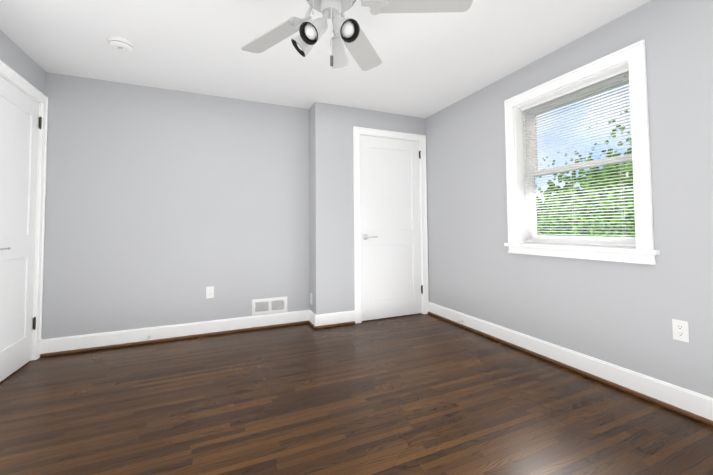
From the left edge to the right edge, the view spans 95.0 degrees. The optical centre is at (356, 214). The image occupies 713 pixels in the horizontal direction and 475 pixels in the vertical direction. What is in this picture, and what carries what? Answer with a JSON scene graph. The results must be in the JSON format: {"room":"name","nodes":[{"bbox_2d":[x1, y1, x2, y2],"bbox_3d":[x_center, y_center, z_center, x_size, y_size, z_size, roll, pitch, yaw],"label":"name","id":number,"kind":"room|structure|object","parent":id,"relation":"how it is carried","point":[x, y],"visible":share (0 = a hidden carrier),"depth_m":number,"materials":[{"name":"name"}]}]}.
{"room":"empty bedroom","nodes":[
{"label":"empty bedroom","id":0,"kind":"room"},
{"bbox_2d":[0,30,45,94],"bbox_3d":[-1.829,-0.112,0.672,0.160,2.400,4.470,0,-2,-24],"label":"wall","id":1,"kind":"structure","parent":0,"point":[19,61],"depth_m":2.44,"materials":[{"name":"paint"}]},
{"bbox_2d":[0,60,47,381],"bbox_3d":[-2.484,0.069,2.357,0.130,2.179,0.842,0,-2,-24],"label":"entry door","id":2,"kind":"structure","parent":1,"relation":"in","point":[23,126],"depth_m":2.48,"materials":[{"name":"white wood"}]},
{"bbox_2d":[42,72,309,338],"bbox_3d":[-1.694,-0.013,3.255,2.477,2.400,0.160,0,-2,-24],"label":"wall","id":3,"kind":"structure","parent":0,"point":[164,207],"depth_m":3.12,"materials":[{"name":"paint"}]},
{"bbox_2d":[40,310,311,356],"bbox_3d":[-1.573,1.113,3.157,2.317,0.140,0.031,0,-2,-24],"label":"baseboard","id":4,"kind":"structure","parent":3,"relation":"attached to","point":[115,339],"depth_m":3.07,"materials":[{"name":"white wood"}]},
{"bbox_2d":[206,286,213,298],"bbox_3d":[-1.450,0.766,3.237,0.070,0.115,0.007,0,-2,-24],"label":"outlet","id":5,"kind":"object","parent":3,"relation":"attached to","point":[210,292],"visible":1,"depth_m":3.23,"materials":[{"name":"plastic"}]},
{"bbox_2d":[252,296,286,315],"bbox_3d":[-0.914,0.963,3.458,0.368,0.166,0.017,0,-2,-24],"label":"air vent","id":6,"kind":"object","parent":3,"relation":"in","point":[269,305],"visible":1,"depth_m":3.46,"materials":[{"name":"plastic"}]},
{"bbox_2d":[309,107,312,311],"bbox_3d":[-0.477,-0.005,3.727,0.130,2.400,0.270,0,-2,-24],"label":"wall","id":7,"kind":"structure","parent":0,"point":[311,241],"depth_m":3.63,"materials":[{"name":"paint"}]},
{"bbox_2d":[0,0,650,117],"bbox_3d":[-0.065,-1.343,1.582,4.103,0.100,4.630,0,-2,-24],"label":"ceiling","id":8,"kind":"structure","parent":0,"point":[431,64],"depth_m":2.43,"materials":[{"name":"paint"}]},
{"bbox_2d":[108,37,133,52],"bbox_3d":[-1.706,-1.226,2.369,0.158,0.045,0.158,0,-2,-24],"label":"smoke detector","id":9,"kind":"object","parent":8,"relation":"attached to","point":[119,44],"visible":1,"depth_m":2.33,"materials":[{"name":"plastic"}]},
{"bbox_2d":[241,0,472,70],"bbox_3d":[-0.130,-0.986,1.510,1.279,0.617,1.272,0,-2,-24],"label":"ceiling fan","id":10,"kind":"object","parent":8,"relation":"hanging from","point":[349,34],"visible":1,"depth_m":1.57,"materials":[{"name":"white plastic"}]},
{"bbox_2d":[0,313,712,474],"bbox_3d":[-0.044,1.155,1.486,4.103,0.100,4.630,0,-2,-24],"label":"floor","id":11,"kind":"structure","parent":0,"point":[420,394],"depth_m":1.85,"materials":[{"name":"brown wood"}]},
{"bbox_2d":[312,102,425,314],"bbox_3d":[0.192,-0.008,3.801,1.416,2.400,0.130,0,-2,-24],"label":"wall","id":12,"kind":"structure","parent":0,"point":[332,210],"depth_m":3.56,"materials":[{"name":"paint"}]},
{"bbox_2d":[312,310,354,328],"bbox_3d":[-0.230,1.114,3.480,0.464,0.140,0.031,0,-2,-24],"label":"baseboard","id":13,"kind":"structure","parent":12,"relation":"attached to","point":[319,321],"depth_m":3.47,"materials":[{"name":"white wood"}]},
{"bbox_2d":[353,126,428,323],"bbox_3d":[0.410,0.101,3.826,0.976,2.179,0.130,0,-2,-24],"label":"closet door","id":14,"kind":"structure","parent":12,"relation":"in","point":[390,226],"depth_m":3.82,"materials":[{"name":"white wood"}]},
{"bbox_2d":[425,0,712,397],"bbox_3d":[1.773,-0.083,2.201,0.200,2.400,4.390,0,-2,-24],"label":"wall","id":15,"kind":"structure","parent":0,"point":[622,314],"depth_m":2.16,"materials":[{"name":"paint"}]},
{"bbox_2d":[428,302,712,425],"bbox_3d":[1.679,1.045,2.105,0.031,0.140,4.055,0,-2,-24],"label":"baseboard","id":16,"kind":"structure","parent":15,"relation":"attached to","point":[689,403],"depth_m":2.21,"materials":[{"name":"white wood"}]},
{"bbox_2d":[504,40,659,264],"bbox_3d":[1.629,-0.365,2.470,0.243,1.363,1.085,0,-2,-24],"label":"double-hung window","id":17,"kind":"structure","parent":15,"relation":"in","point":[612,71],"depth_m":2.38,"materials":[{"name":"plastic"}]},
{"bbox_2d":[672,319,688,342],"bbox_3d":[1.815,0.647,1.830,0.007,0.115,0.070,0,-2,-24],"label":"outlet","id":18,"kind":"object","parent":15,"relation":"attached to","point":[680,328],"visible":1,"depth_m":1.83,"materials":[{"name":"plastic"}]},
{"label":"outside","id":19,"kind":"structure","parent":0,"visible":0},
{"bbox_2d":[535,82,635,236],"bbox_3d":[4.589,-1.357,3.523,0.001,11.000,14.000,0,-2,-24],"label":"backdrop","id":20,"kind":"structure","parent":19,"point":[607,228],"depth_m":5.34,"materials":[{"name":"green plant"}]}
]}

